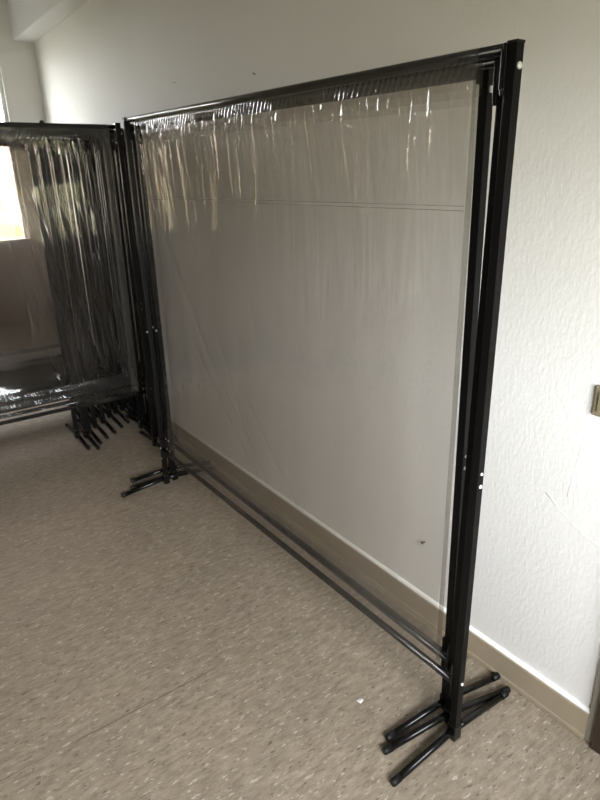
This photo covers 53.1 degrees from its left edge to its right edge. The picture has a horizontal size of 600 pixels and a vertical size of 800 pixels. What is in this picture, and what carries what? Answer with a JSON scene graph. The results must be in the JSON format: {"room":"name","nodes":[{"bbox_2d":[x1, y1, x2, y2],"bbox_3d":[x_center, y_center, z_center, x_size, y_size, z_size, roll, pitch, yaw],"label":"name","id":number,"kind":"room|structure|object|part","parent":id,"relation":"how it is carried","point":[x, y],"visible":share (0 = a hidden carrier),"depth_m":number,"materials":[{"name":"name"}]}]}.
{"room":"storage room","nodes":[
{"label":"storage room","id":0,"kind":"room"},
{"bbox_2d":[0,0,78,364],"bbox_3d":[-4.368,-1.084,3.544,5.653,2.950,0.220,-15,25,-33],"label":"wall","id":1,"kind":"structure","parent":0,"point":[27,316],"depth_m":4.96,"materials":[{"name":"white paint"}]},
{"bbox_2d":[0,74,30,243],"bbox_3d":[-2.648,-1.856,4.486,0.965,1.380,0.120,-15,25,-33],"label":"window","id":2,"kind":"structure","parent":1,"relation":"in","point":[26,238],"depth_m":4.83,"materials":[{"name":"white paint"}]},
{"bbox_3d":[-2.615,-1.215,4.699,0.963,0.028,0.060,-15,25,-33],"label":"sill","id":3,"kind":"part","parent":2,"relation":"part of","materials":[{"name":"white paint"}]},
{"bbox_2d":[0,379,599,799],"bbox_3d":[-2.432,1.224,1.599,6.093,0.100,6.710,-15,25,-33],"label":"floor","id":4,"kind":"structure","parent":0,"point":[156,643],"depth_m":2.10,"materials":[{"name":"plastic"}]},
{"bbox_2d":[0,144,68,356],"bbox_3d":[-2.713,-0.747,4.081,2.081,1.866,0.501,-15,25,-33],"label":"frame","id":5,"kind":"object","parent":4,"relation":"on","point":[54,346],"visible":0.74,"depth_m":4.60,"materials":[{"name":"black metal"}]},
{"bbox_3d":[-2.734,-1.606,3.760,2.025,0.022,0.022,-15,25,-33],"label":"rail","id":6,"kind":"part","parent":5,"relation":"part of","materials":[{"name":"black"}]},
{"bbox_3d":[-2.701,-0.218,4.278,2.025,0.022,0.022,-15,25,-33],"label":"rail","id":7,"kind":"part","parent":5,"relation":"part of","materials":[{"name":"black"}]},
{"bbox_3d":[-1.881,-0.972,4.635,0.024,1.862,0.024,-15,25,-33],"label":"post","id":8,"kind":"part","parent":5,"relation":"part of","materials":[{"name":"black metal"}]},
{"bbox_2d":[0,140,80,418],"bbox_3d":[-2.498,-0.545,3.525,2.081,1.866,0.501,-15,25,-33],"label":"frame","id":9,"kind":"object","parent":4,"relation":"on","point":[32,144],"visible":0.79,"depth_m":4.07,"materials":[{"name":"black metal"}]},
{"bbox_3d":[-2.486,-0.016,3.722,2.025,0.022,0.022,-15,25,-33],"label":"rail","id":10,"kind":"part","parent":9,"relation":"part of","materials":[{"name":"black metal"}]},
{"bbox_3d":[-1.667,-0.770,4.079,0.024,1.862,0.024,-15,25,-33],"label":"post","id":11,"kind":"part","parent":9,"relation":"part of","materials":[{"name":"black metal"}]},
{"bbox_2d":[0,136,90,449],"bbox_3d":[-2.333,-0.397,3.118,2.081,1.866,0.501,-15,25,-33],"label":"frame","id":12,"kind":"object","parent":4,"relation":"on","point":[27,141],"visible":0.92,"depth_m":3.63,"materials":[{"name":"black metal"}]},
{"bbox_3d":[-2.321,0.132,3.315,2.025,0.022,0.022,-15,25,-33],"label":"rail","id":13,"kind":"part","parent":12,"relation":"part of","materials":[{"name":"black metal"}]},
{"bbox_3d":[-1.501,-0.622,3.671,0.024,1.862,0.024,-15,25,-33],"label":"post","id":14,"kind":"part","parent":12,"relation":"part of","materials":[{"name":"black metal"}]},
{"bbox_2d":[0,140,91,418],"bbox_3d":[-2.474,-0.561,3.565,2.081,1.866,0.501,-15,25,-33],"label":"frame","id":15,"kind":"object","parent":4,"relation":"on","point":[36,151],"visible":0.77,"depth_m":4.09,"materials":[{"name":"black metal"}]},
{"bbox_3d":[-2.462,-0.032,3.762,2.025,0.022,0.022,-15,25,-33],"label":"rail","id":16,"kind":"part","parent":15,"relation":"part of","materials":[{"name":"black metal"}]},
{"bbox_3d":[-1.648,-0.788,4.126,0.024,1.862,0.024,-15,25,-33],"label":"post","id":17,"kind":"part","parent":15,"relation":"part of","materials":[{"name":"black metal"}]},
{"bbox_2d":[0,146,92,376],"bbox_3d":[-2.591,-0.799,4.210,2.081,1.866,0.501,-15,25,-33],"label":"frame","id":18,"kind":"object","parent":4,"relation":"on","point":[24,146],"visible":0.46,"depth_m":4.70,"materials":[{"name":"black metal"}]},
{"bbox_3d":[-2.579,-0.269,4.407,2.025,0.022,0.022,-15,25,-33],"label":"rail","id":19,"kind":"part","parent":18,"relation":"part of","materials":[{"name":"black metal"}]},
{"bbox_3d":[-1.762,-1.024,4.767,0.024,1.862,0.024,-15,25,-33],"label":"post","id":20,"kind":"part","parent":18,"relation":"part of","materials":[{"name":"black metal"}]},
{"bbox_2d":[0,141,96,417],"bbox_3d":[-2.462,-0.582,3.621,2.081,1.866,0.501,-15,25,-33],"label":"frame","id":21,"kind":"object","parent":4,"relation":"on","point":[89,410],"visible":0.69,"depth_m":4.20,"materials":[{"name":"black metal"}]},
{"bbox_3d":[-2.449,-0.053,3.818,2.025,0.022,0.022,-15,25,-33],"label":"rail","id":22,"kind":"part","parent":21,"relation":"part of","materials":[{"name":"black"}]},
{"bbox_2d":[0,135,99,449],"bbox_3d":[-2.268,-0.395,3.108,2.081,1.866,0.501,-15,25,-33],"label":"frame","id":23,"kind":"object","parent":4,"relation":"on","point":[38,144],"visible":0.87,"depth_m":3.63,"materials":[{"name":"black metal"}]},
{"bbox_3d":[-2.256,0.134,3.305,2.025,0.022,0.022,-15,25,-33],"label":"rail","id":24,"kind":"part","parent":23,"relation":"part of","materials":[{"name":"black metal"}]},
{"bbox_3d":[-1.442,-0.622,3.669,0.024,1.862,0.024,-15,25,-33],"label":"post","id":25,"kind":"part","parent":23,"relation":"part of","materials":[{"name":"black metal"}]},
{"bbox_2d":[0,140,99,414],"bbox_3d":[-2.438,-0.598,3.661,2.081,1.866,0.501,-15,25,-33],"label":"frame","id":26,"kind":"object","parent":4,"relation":"on","point":[48,151],"visible":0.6,"depth_m":4.16,"materials":[{"name":"black metal"}]},
{"bbox_3d":[-2.425,-0.068,3.858,2.025,0.022,0.022,-15,25,-33],"label":"rail","id":27,"kind":"part","parent":26,"relation":"part of","materials":[{"name":"black metal"}]},
{"bbox_3d":[-1.610,-0.824,4.221,0.024,1.862,0.024,-15,25,-33],"label":"post","id":28,"kind":"part","parent":26,"relation":"part of","materials":[{"name":"black metal"}]},
{"bbox_2d":[0,136,102,444],"bbox_3d":[-2.281,-0.426,3.192,2.081,1.866,0.501,-15,25,-33],"label":"frame","id":29,"kind":"object","parent":4,"relation":"on","point":[44,147],"visible":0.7,"depth_m":3.71,"materials":[{"name":"black metal"}]},
{"bbox_3d":[-2.268,0.103,3.389,2.025,0.022,0.022,-15,25,-33],"label":"rail","id":30,"kind":"part","parent":29,"relation":"part of","materials":[{"name":"black metal"}]},
{"bbox_3d":[-1.448,-0.650,3.744,0.024,1.862,0.024,-15,25,-33],"label":"post","id":31,"kind":"part","parent":29,"relation":"part of","materials":[{"name":"black metal"}]},
{"bbox_2d":[0,154,104,368],"bbox_3d":[-2.335,-0.693,3.912,2.081,1.866,0.501,-15,25,-33],"label":"frame","id":32,"kind":"object","parent":4,"relation":"on","point":[77,154],"visible":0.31,"depth_m":4.34,"materials":[{"name":"black metal"}]},
{"bbox_3d":[-2.323,-0.164,4.109,2.025,0.022,0.022,-15,25,-33],"label":"rail","id":33,"kind":"part","parent":32,"relation":"part of","materials":[{"name":"black"}]},
{"bbox_2d":[0,143,105,406],"bbox_3d":[-2.402,-0.635,3.759,2.081,1.866,0.501,-15,25,-33],"label":"frame","id":34,"kind":"object","parent":4,"relation":"on","point":[104,404],"visible":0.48,"depth_m":4.27,"materials":[{"name":"black metal"}]},
{"bbox_3d":[-2.390,-0.106,3.956,2.025,0.022,0.022,-15,25,-33],"label":"rail","id":35,"kind":"part","parent":34,"relation":"part of","materials":[{"name":"black metal"}]},
{"bbox_3d":[-1.572,-0.861,4.315,0.024,1.862,0.024,-15,25,-33],"label":"post","id":36,"kind":"part","parent":34,"relation":"part of","materials":[{"name":"black"}]},
{"bbox_2d":[2,141,104,412],"bbox_3d":[-2.423,-0.618,3.714,2.081,1.866,0.501,-15,25,-33],"label":"frame","id":37,"kind":"object","parent":4,"relation":"on","point":[55,142],"visible":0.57,"depth_m":4.21,"materials":[{"name":"black metal"}]},
{"bbox_3d":[-2.411,-0.088,3.911,2.025,0.022,0.022,-15,25,-33],"label":"rail","id":38,"kind":"part","parent":37,"relation":"part of","materials":[{"name":"black"}]},
{"bbox_3d":[-1.591,-0.843,4.268,0.024,1.862,0.024,-15,25,-33],"label":"post","id":39,"kind":"part","parent":37,"relation":"part of","materials":[{"name":"black metal"}]},
{"bbox_2d":[0,136,108,438],"bbox_3d":[-2.263,-0.455,3.267,2.081,1.866,0.501,-15,25,-33],"label":"frame","id":40,"kind":"object","parent":4,"relation":"on","point":[50,140],"visible":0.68,"depth_m":3.79,"materials":[{"name":"black metal"}]},
{"bbox_3d":[-2.251,0.074,3.465,2.025,0.022,0.022,-15,25,-33],"label":"rail","id":41,"kind":"part","parent":40,"relation":"part of","materials":[{"name":"black metal"}]},
{"bbox_3d":[-1.435,-0.682,3.827,0.024,1.862,0.024,-15,25,-33],"label":"post","id":42,"kind":"part","parent":40,"relation":"part of","materials":[{"name":"black metal"}]},
{"bbox_2d":[0,143,108,375],"bbox_3d":[-2.365,-0.711,3.961,2.081,1.866,0.501,-15,25,-33],"label":"frame","id":43,"kind":"object","parent":4,"relation":"on","point":[54,356],"visible":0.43,"depth_m":4.40,"materials":[{"name":"black metal"}]},
{"bbox_3d":[-2.353,-0.182,4.158,2.025,0.022,0.022,-15,25,-33],"label":"rail","id":44,"kind":"part","parent":43,"relation":"part of","materials":[{"name":"black metal"}]},
{"bbox_3d":[-1.534,-0.936,4.515,0.024,1.862,0.024,-15,25,-33],"label":"post","id":45,"kind":"part","parent":43,"relation":"part of","materials":[{"name":"black metal"}]},
{"bbox_2d":[0,142,112,405],"bbox_3d":[-2.379,-0.654,3.809,2.081,1.866,0.501,-15,25,-33],"label":"frame","id":46,"kind":"object","parent":4,"relation":"on","point":[65,144],"visible":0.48,"depth_m":4.29,"materials":[{"name":"black metal"}]},
{"bbox_3d":[-2.367,-0.125,4.006,2.025,0.022,0.022,-15,25,-33],"label":"rail","id":47,"kind":"part","parent":46,"relation":"part of","materials":[{"name":"black"}]},
{"bbox_3d":[-1.549,-0.880,4.365,0.024,1.862,0.024,-15,25,-33],"label":"post","id":48,"kind":"part","parent":46,"relation":"part of","materials":[{"name":"black metal"}]},
{"bbox_2d":[0,136,116,433],"bbox_3d":[-2.237,-0.485,3.347,2.081,1.866,0.501,-15,25,-33],"label":"frame","id":49,"kind":"object","parent":4,"relation":"on","point":[60,139],"visible":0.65,"depth_m":3.85,"materials":[{"name":"black metal"}]},
{"bbox_3d":[-2.258,-1.344,3.026,2.025,0.022,0.022,-15,25,-33],"label":"rail","id":50,"kind":"part","parent":49,"relation":"part of","materials":[{"name":"black"}]},
{"bbox_3d":[-2.225,0.044,3.544,2.025,0.022,0.022,-15,25,-33],"label":"rail","id":51,"kind":"part","parent":49,"relation":"part of","materials":[{"name":"black metal"}]},
{"bbox_3d":[-1.405,-0.710,3.901,0.024,1.862,0.024,-15,25,-33],"label":"post","id":52,"kind":"part","parent":49,"relation":"part of","materials":[{"name":"black metal"}]},
{"bbox_2d":[0,141,118,395],"bbox_3d":[-2.271,-0.658,3.812,2.081,1.866,0.501,-15,25,-33],"label":"frame","id":53,"kind":"object","parent":4,"relation":"on","point":[82,148],"visible":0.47,"depth_m":4.29,"materials":[{"name":"black metal"}]},
{"bbox_3d":[-2.259,-0.128,4.009,2.025,0.022,0.022,-15,25,-33],"label":"rail","id":54,"kind":"part","parent":53,"relation":"part of","materials":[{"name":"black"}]},
{"bbox_3d":[-1.444,-0.885,4.372,0.024,1.862,0.024,-15,25,-33],"label":"post","id":55,"kind":"part","parent":53,"relation":"part of","materials":[{"name":"black metal"}]},
{"bbox_2d":[0,142,118,401],"bbox_3d":[-2.354,-0.672,3.856,2.081,1.866,0.501,-15,25,-33],"label":"frame","id":56,"kind":"object","parent":4,"relation":"on","point":[75,153],"visible":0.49,"depth_m":4.34,"materials":[{"name":"black metal"}]},
{"bbox_3d":[-2.342,-0.143,4.053,2.025,0.022,0.022,-15,25,-33],"label":"rail","id":57,"kind":"part","parent":56,"relation":"part of","materials":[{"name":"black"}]},
{"bbox_3d":[-1.526,-0.899,4.415,0.024,1.862,0.024,-15,25,-33],"label":"post","id":58,"kind":"part","parent":56,"relation":"part of","materials":[{"name":"black metal"}]},
{"bbox_2d":[0,138,122,427],"bbox_3d":[-2.220,-0.521,3.442,2.081,1.866,0.501,-15,25,-33],"label":"frame","id":59,"kind":"object","parent":4,"relation":"on","point":[69,142],"visible":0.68,"depth_m":3.94,"materials":[{"name":"black metal"}]},
{"bbox_3d":[-2.208,0.009,3.639,2.025,0.022,0.022,-15,25,-33],"label":"rail","id":60,"kind":"part","parent":59,"relation":"part of","materials":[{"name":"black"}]},
{"bbox_3d":[-1.390,-0.747,3.998,0.024,1.862,0.024,-15,25,-33],"label":"post","id":61,"kind":"part","parent":59,"relation":"part of","materials":[{"name":"black metal"}]},
{"bbox_2d":[0,140,128,401],"bbox_3d":[-2.141,-0.607,3.668,2.081,1.866,0.501,-15,25,-33],"label":"frame","id":62,"kind":"object","parent":4,"relation":"on","point":[54,140],"visible":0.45,"depth_m":4.14,"materials":[{"name":"black metal"}]},
{"bbox_3d":[-1.311,-0.833,4.224,0.024,1.862,0.024,-15,25,-33],"label":"post","id":63,"kind":"part","parent":62,"relation":"part of","materials":[{"name":"black metal"}]},
{"bbox_2d":[1,139,129,422],"bbox_3d":[-2.196,-0.549,3.515,2.081,1.866,0.501,-15,25,-33],"label":"frame","id":64,"kind":"object","parent":4,"relation":"on","point":[114,407],"visible":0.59,"depth_m":4.01,"materials":[{"name":"black metal"}]},
{"bbox_3d":[-1.367,-0.775,4.072,0.024,1.862,0.024,-15,25,-33],"label":"post","id":65,"kind":"part","parent":64,"relation":"part of","materials":[{"name":"black metal"}]},
{"bbox_2d":[0,139,130,406],"bbox_3d":[-2.166,-0.597,3.643,2.081,1.866,0.501,-15,25,-33],"label":"frame","id":66,"kind":"object","parent":4,"relation":"on","point":[90,141],"visible":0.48,"depth_m":4.10,"materials":[{"name":"black metal"}]},
{"bbox_3d":[-2.188,-1.456,3.322,2.025,0.022,0.022,-15,25,-33],"label":"rail","id":67,"kind":"part","parent":66,"relation":"part of","materials":[{"name":"black"}]},
{"bbox_3d":[-2.154,-0.068,3.841,2.025,0.022,0.022,-15,25,-33],"label":"rail","id":68,"kind":"part","parent":66,"relation":"part of","materials":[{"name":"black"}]},
{"bbox_3d":[-1.334,-0.822,4.197,0.024,1.862,0.024,-15,25,-33],"label":"post","id":69,"kind":"part","parent":66,"relation":"part of","materials":[{"name":"black metal"}]},
{"bbox_2d":[0,137,135,406],"bbox_3d":[-2.042,-0.561,3.538,2.081,1.866,0.501,-15,25,-33],"label":"frame","id":70,"kind":"object","parent":4,"relation":"on","point":[109,367],"visible":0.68,"depth_m":3.98,"materials":[{"name":"black metal"}]},
{"bbox_3d":[-2.030,-0.032,3.735,2.025,0.022,0.022,-15,25,-33],"label":"rail","id":71,"kind":"part","parent":70,"relation":"part of","materials":[{"name":"black metal"}]},
{"bbox_3d":[-1.212,-0.787,4.094,0.024,1.862,0.024,-15,25,-33],"label":"post","id":72,"kind":"part","parent":70,"relation":"part of","materials":[{"name":"black metal"}]},
{"bbox_2d":[0,136,136,413],"bbox_3d":[-2.049,-0.536,3.471,2.081,1.866,0.501,-15,25,-33],"label":"frame","id":73,"kind":"object","parent":4,"relation":"on","point":[126,367],"visible":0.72,"depth_m":3.97,"materials":[{"name":"black metal"}]},
{"bbox_3d":[-2.070,-1.395,3.150,2.025,0.022,0.022,-15,25,-33],"label":"rail","id":74,"kind":"part","parent":73,"relation":"part of","materials":[{"name":"black"}]},
{"bbox_3d":[-2.036,-0.007,3.668,2.025,0.022,0.022,-15,25,-33],"label":"rail","id":75,"kind":"part","parent":73,"relation":"part of","materials":[{"name":"black metal"}]},
{"bbox_3d":[-1.221,-0.763,4.030,0.024,1.862,0.024,-15,25,-33],"label":"post","id":76,"kind":"part","parent":73,"relation":"part of","materials":[{"name":"black metal"}]},
{"bbox_2d":[0,139,136,418],"bbox_3d":[-2.163,-0.569,3.568,2.081,1.866,0.501,-15,25,-33],"label":"frame","id":77,"kind":"object","parent":4,"relation":"on","point":[120,403],"visible":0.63,"depth_m":4.06,"materials":[{"name":"black metal"}]},
{"bbox_3d":[-2.151,-0.040,3.765,2.025,0.022,0.022,-15,25,-33],"label":"rail","id":78,"kind":"part","parent":77,"relation":"part of","materials":[{"name":"black metal"}]},
{"bbox_3d":[-1.336,-0.796,4.127,0.024,1.862,0.024,-15,25,-33],"label":"post","id":79,"kind":"part","parent":77,"relation":"part of","materials":[{"name":"black metal"}]},
{"bbox_2d":[0,138,136,410],"bbox_3d":[-2.097,-0.574,3.577,2.081,1.866,0.501,-15,25,-33],"label":"frame","id":80,"kind":"object","parent":4,"relation":"on","point":[94,140],"visible":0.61,"depth_m":4.04,"materials":[{"name":"black metal"}]},
{"bbox_3d":[-2.119,-1.433,3.256,2.025,0.022,0.022,-15,25,-33],"label":"rail","id":81,"kind":"part","parent":80,"relation":"part of","materials":[{"name":"black"}]},
{"bbox_3d":[-2.085,-0.045,3.774,2.025,0.022,0.022,-15,25,-33],"label":"rail","id":82,"kind":"part","parent":80,"relation":"part of","materials":[{"name":"black metal"}]},
{"bbox_3d":[-1.270,-0.801,4.137,0.024,1.862,0.024,-15,25,-33],"label":"post","id":83,"kind":"part","parent":80,"relation":"part of","materials":[{"name":"black metal"}]},
{"bbox_2d":[0,135,149,417],"bbox_3d":[-1.919,-0.502,3.372,2.081,1.866,0.501,-15,25,-33],"label":"frame","id":84,"kind":"object","parent":4,"relation":"on","point":[115,148],"visible":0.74,"depth_m":3.85,"materials":[{"name":"black metal"}]},
{"bbox_3d":[-1.940,-1.361,3.051,2.025,0.022,0.022,-15,25,-33],"label":"rail","id":85,"kind":"part","parent":84,"relation":"part of","materials":[{"name":"black"}]},
{"bbox_3d":[-1.906,0.027,3.569,2.025,0.022,0.022,-15,25,-33],"label":"rail","id":86,"kind":"part","parent":84,"relation":"part of","materials":[{"name":"black metal"}]},
{"bbox_3d":[-1.086,-0.727,3.924,0.024,1.862,0.024,-15,25,-33],"label":"post","id":87,"kind":"part","parent":84,"relation":"part of","materials":[{"name":"black metal"}]},
{"bbox_2d":[0,134,150,425],"bbox_3d":[-1.937,-0.480,3.313,2.081,1.866,0.501,-15,25,-33],"label":"frame","id":88,"kind":"object","parent":4,"relation":"on","point":[110,141],"visible":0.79,"depth_m":3.79,"materials":[{"name":"black metal"}]},
{"bbox_3d":[-1.959,-1.339,2.992,2.025,0.022,0.022,-15,25,-33],"label":"rail","id":89,"kind":"part","parent":88,"relation":"part of","materials":[{"name":"black"}]},
{"bbox_3d":[-1.925,0.050,3.510,2.025,0.022,0.022,-15,25,-33],"label":"rail","id":90,"kind":"part","parent":88,"relation":"part of","materials":[{"name":"black metal"}]},
{"bbox_3d":[-1.105,-0.704,3.866,0.024,1.862,0.024,-15,25,-33],"label":"post","id":91,"kind":"part","parent":88,"relation":"part of","materials":[{"name":"black metal"}]},
{"bbox_2d":[0,133,151,435],"bbox_3d":[-1.938,-0.453,3.242,2.081,1.866,0.501,-15,25,-33],"label":"frame","id":92,"kind":"object","parent":4,"relation":"on","point":[104,138],"visible":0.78,"depth_m":3.74,"materials":[{"name":"black metal"}]},
{"bbox_3d":[-1.960,-1.312,2.921,2.025,0.022,0.022,-15,25,-33],"label":"rail","id":93,"kind":"part","parent":92,"relation":"part of","materials":[{"name":"black"}]},
{"bbox_3d":[-1.926,0.076,3.439,2.025,0.022,0.022,-15,25,-33],"label":"rail","id":94,"kind":"part","parent":92,"relation":"part of","materials":[{"name":"black metal"}]},
{"bbox_3d":[-1.112,-0.681,3.803,0.024,1.862,0.024,-15,25,-33],"label":"post","id":95,"kind":"part","parent":92,"relation":"part of","materials":[{"name":"black metal"}]},
{"bbox_2d":[0,127,164,437],"bbox_3d":[-1.794,-0.404,3.102,2.081,1.866,0.501,-15,25,-33],"label":"frame","id":96,"kind":"object","parent":4,"relation":"on","point":[9,129],"visible":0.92,"depth_m":3.49,"materials":[{"name":"black metal"}]},
{"bbox_3d":[-1.815,-1.263,2.781,2.025,0.022,0.022,-15,25,-33],"label":"rail","id":97,"kind":"part","parent":96,"relation":"part of","materials":[{"name":"black"}]},
{"bbox_3d":[-1.782,0.125,3.299,2.025,0.022,0.022,-15,25,-33],"label":"rail","id":98,"kind":"part","parent":96,"relation":"part of","materials":[{"name":"black metal"}]},
{"bbox_3d":[-0.964,-0.630,3.659,0.024,1.862,0.024,-15,25,-33],"label":"post","id":99,"kind":"part","parent":96,"relation":"part of","materials":[{"name":"black metal"}]},
{"bbox_2d":[0,133,164,433],"bbox_3d":[-1.839,-0.455,3.241,2.081,1.866,0.501,-15,25,-33],"label":"frame","id":100,"kind":"object","parent":4,"relation":"on","point":[143,377],"visible":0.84,"depth_m":3.67,"materials":[{"name":"black metal"}]},
{"bbox_3d":[-1.861,-1.314,2.920,2.025,0.022,0.022,-15,25,-33],"label":"rail","id":101,"kind":"part","parent":100,"relation":"part of","materials":[{"name":"black"}]},
{"bbox_3d":[-1.827,0.074,3.438,2.025,0.022,0.022,-15,25,-33],"label":"rail","id":102,"kind":"part","parent":100,"relation":"part of","materials":[{"name":"black metal"}]},
{"bbox_2d":[0,121,167,456],"bbox_3d":[-1.787,-0.365,2.974,2.081,1.882,0.501,-15,24,-32],"label":"frame","id":103,"kind":"object","parent":4,"relation":"on","point":[116,126],"visible":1,"depth_m":3.40,"materials":[{"name":"black metal"}]},
{"bbox_3d":[-1.809,-1.228,2.652,2.025,0.022,0.022,-15,24,-32],"label":"rail","id":104,"kind":"part","parent":103,"relation":"part of","materials":[{"name":"black"}]},
{"bbox_3d":[-1.775,0.167,3.172,2.025,0.022,0.022,-15,24,-32],"label":"rail","id":105,"kind":"part","parent":103,"relation":"part of","materials":[{"name":"black metal"}]},
{"bbox_3d":[-0.947,-0.586,3.517,0.024,1.878,0.024,-15,24,-32],"label":"post","id":106,"kind":"part","parent":103,"relation":"part of","materials":[{"name":"black metal"}]},
{"bbox_2d":[151,438,157,446],"bbox_3d":[-0.927,0.266,3.835,0.030,0.054,0.032,-15,24,-32],"label":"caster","id":107,"kind":"object","parent":103,"relation":"attached to","point":[154,440],"depth_m":3.82,"materials":[{"name":"black"}]},
{"bbox_2d":[0,131,178,440],"bbox_3d":[-1.788,-0.443,3.206,2.081,1.866,0.501,-15,25,-33],"label":"frame","id":108,"kind":"object","parent":4,"relation":"on","point":[138,381],"visible":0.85,"depth_m":3.63,"materials":[{"name":"black metal"}]},
{"bbox_3d":[-1.809,-1.302,2.885,2.025,0.022,0.022,-15,25,-33],"label":"rail","id":109,"kind":"part","parent":108,"relation":"part of","materials":[{"name":"black"}]},
{"bbox_3d":[-1.776,0.086,3.403,2.025,0.022,0.022,-15,25,-33],"label":"rail","id":110,"kind":"part","parent":108,"relation":"part of","materials":[{"name":"black metal"}]},
{"bbox_3d":[-0.960,-0.670,3.766,0.024,1.862,0.024,-15,25,-33],"label":"post","id":111,"kind":"part","parent":108,"relation":"part of","materials":[{"name":"black metal"}]},
{"bbox_2d":[131,68,500,741],"bbox_3d":[-0.163,-0.164,2.381,0.470,1.847,2.137,-15,25,-33],"label":"frame","id":112,"kind":"object","parent":4,"relation":"on","point":[484,78],"visible":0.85,"depth_m":1.59,"materials":[{"name":"black metal"}]},
{"bbox_3d":[-0.771,-0.444,3.174,0.024,1.842,0.050,-15,25,-33],"label":"post","id":113,"kind":"part","parent":112,"relation":"part of","materials":[{"name":"black metal"}]},
{"bbox_3d":[-0.196,-1.002,2.087,0.022,0.048,2.033,-15,25,-33],"label":"rail","id":114,"kind":"part","parent":112,"relation":"part of","materials":[{"name":"black metal"}]},
{"bbox_3d":[-0.146,0.509,2.631,0.022,0.025,2.033,-15,25,-33],"label":"rail","id":115,"kind":"part","parent":112,"relation":"part of","materials":[{"name":"black metal"}]},
{"bbox_2d":[439,693,445,708],"bbox_3d":[0.463,0.953,1.905,0.032,0.054,0.030,-15,25,-33],"label":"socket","id":116,"kind":"object","parent":112,"relation":"attached to","point":[442,699],"depth_m":1.89,"materials":[{"name":"black metal"}]},
{"bbox_3d":[0.435,0.126,1.607,0.024,1.816,0.050,-15,25,-33],"label":"post","id":117,"kind":"part","parent":112,"relation":"part of","materials":[{"name":"black metal"}]},
{"bbox_2d":[131,56,510,754],"bbox_3d":[-0.144,-0.143,2.313,0.488,1.855,2.110,-15,25,-33],"label":"frame","id":118,"kind":"object","parent":4,"relation":"on","point":[449,658],"visible":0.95,"depth_m":1.81,"materials":[{"name":"black metal"}]},
{"bbox_3d":[-0.731,-0.416,3.086,0.024,1.850,0.029,-15,25,-33],"label":"post","id":119,"kind":"part","parent":118,"relation":"part of","materials":[{"name":"black metal"}]},
{"bbox_2d":[170,470,177,479],"bbox_3d":[-0.712,0.422,3.401,0.032,0.055,0.030,-15,25,-33],"label":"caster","id":120,"kind":"object","parent":118,"relation":"attached to","point":[171,471],"depth_m":3.39,"materials":[{"name":"black plastic"}]},
{"bbox_3d":[-0.129,0.511,2.559,0.022,0.025,1.991,-15,25,-33],"label":"rail","id":121,"kind":"part","parent":118,"relation":"part of","materials":[{"name":"black metal"}]},
{"bbox_3d":[-0.162,-0.983,1.997,0.022,0.048,1.991,-15,25,-33],"label":"rail","id":122,"kind":"part","parent":118,"relation":"part of","materials":[{"name":"black metal"}]},
{"bbox_2d":[443,706,449,723],"bbox_3d":[0.463,0.971,1.857,0.032,0.054,0.030,-15,25,-33],"label":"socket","id":123,"kind":"object","parent":118,"relation":"attached to","point":[446,710],"depth_m":1.84,"materials":[{"name":"black metal"}]},
{"bbox_3d":[0.444,0.144,1.546,0.024,1.824,0.029,-15,25,-33],"label":"post","id":124,"kind":"part","parent":118,"relation":"part of","materials":[{"name":"black metal"}]},
{"bbox_2d":[121,39,525,786],"bbox_3d":[-0.163,-0.130,2.266,0.517,1.863,2.078,-16,25,-33],"label":"frame","id":125,"kind":"object","parent":4,"relation":"on","point":[511,52],"visible":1,"depth_m":1.58,"materials":[{"name":"black metal"}]},
{"bbox_3d":[-0.768,-0.404,3.045,0.024,1.858,0.024,-16,25,-33],"label":"post","id":126,"kind":"part","parent":125,"relation":"part of","materials":[{"name":"black metal"}]},
{"bbox_2d":[162,474,169,483],"bbox_3d":[-0.748,0.439,3.360,0.032,0.055,0.030,-16,25,-33],"label":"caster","id":127,"kind":"object","parent":125,"relation":"attached to","point":[165,477],"depth_m":3.35,"materials":[{"name":"black plastic"}]},
{"bbox_3d":[-0.146,0.549,2.520,0.022,0.025,2.022,-16,25,-33],"label":"rail","id":128,"kind":"part","parent":125,"relation":"part of","materials":[{"name":"black metal"}]},
{"bbox_3d":[-0.183,-0.979,1.950,0.022,0.048,2.022,-16,25,-33],"label":"rail","id":129,"kind":"part","parent":125,"relation":"part of","materials":[{"name":"black metal"}]},
{"bbox_2d":[447,722,461,741],"bbox_3d":[0.463,0.991,1.804,0.032,0.054,0.030,-16,25,-33],"label":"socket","id":130,"kind":"object","parent":125,"relation":"attached to","point":[454,730],"depth_m":1.79,"materials":[{"name":"black"}]},
{"bbox_3d":[0.443,0.160,1.494,0.024,1.832,0.024,-16,25,-33],"label":"post","id":131,"kind":"part","parent":125,"relation":"part of","materials":[{"name":"black metal"}]},
{"bbox_2d":[34,0,599,707],"bbox_3d":[-0.088,-0.857,2.660,0.221,2.950,6.710,-15,25,-33],"label":"wall","id":132,"kind":"structure","parent":0,"point":[333,335],"depth_m":2.11,"materials":[{"name":"white paint"}]},
{"bbox_2d":[6,0,89,41],"bbox_3d":[-0.266,-2.034,2.106,0.148,0.350,6.270,-15,25,-33],"label":"trim","id":133,"kind":"structure","parent":132,"relation":"attached to","point":[30,20],"depth_m":4.07,"materials":[{"name":"paint"}]},
{"bbox_2d":[98,374,589,739],"bbox_3d":[-0.570,0.313,3.635,0.022,0.098,4.850,-15,25,-33],"label":"baseboard","id":134,"kind":"structure","parent":132,"relation":"attached to","point":[568,714],"depth_m":2.35,"materials":[{"name":"beige paint"}]},
{"bbox_2d":[585,662,599,754],"bbox_3d":[1.135,0.161,1.069,0.219,2.100,0.987,-15,25,-33],"label":"door","id":135,"kind":"structure","parent":132,"relation":"in","point":[592,735],"depth_m":1.74,"materials":[{"name":"grey paint"}]},
{"bbox_2d":[592,385,599,416],"bbox_3d":[0.776,0.010,1.509,0.015,0.082,0.082,-15,25,-33],"label":"light switch","id":136,"kind":"object","parent":132,"relation":"attached to","point":[596,403],"visible":1,"depth_m":1.53,"materials":[{"name":"brown plastic"}]}
]}

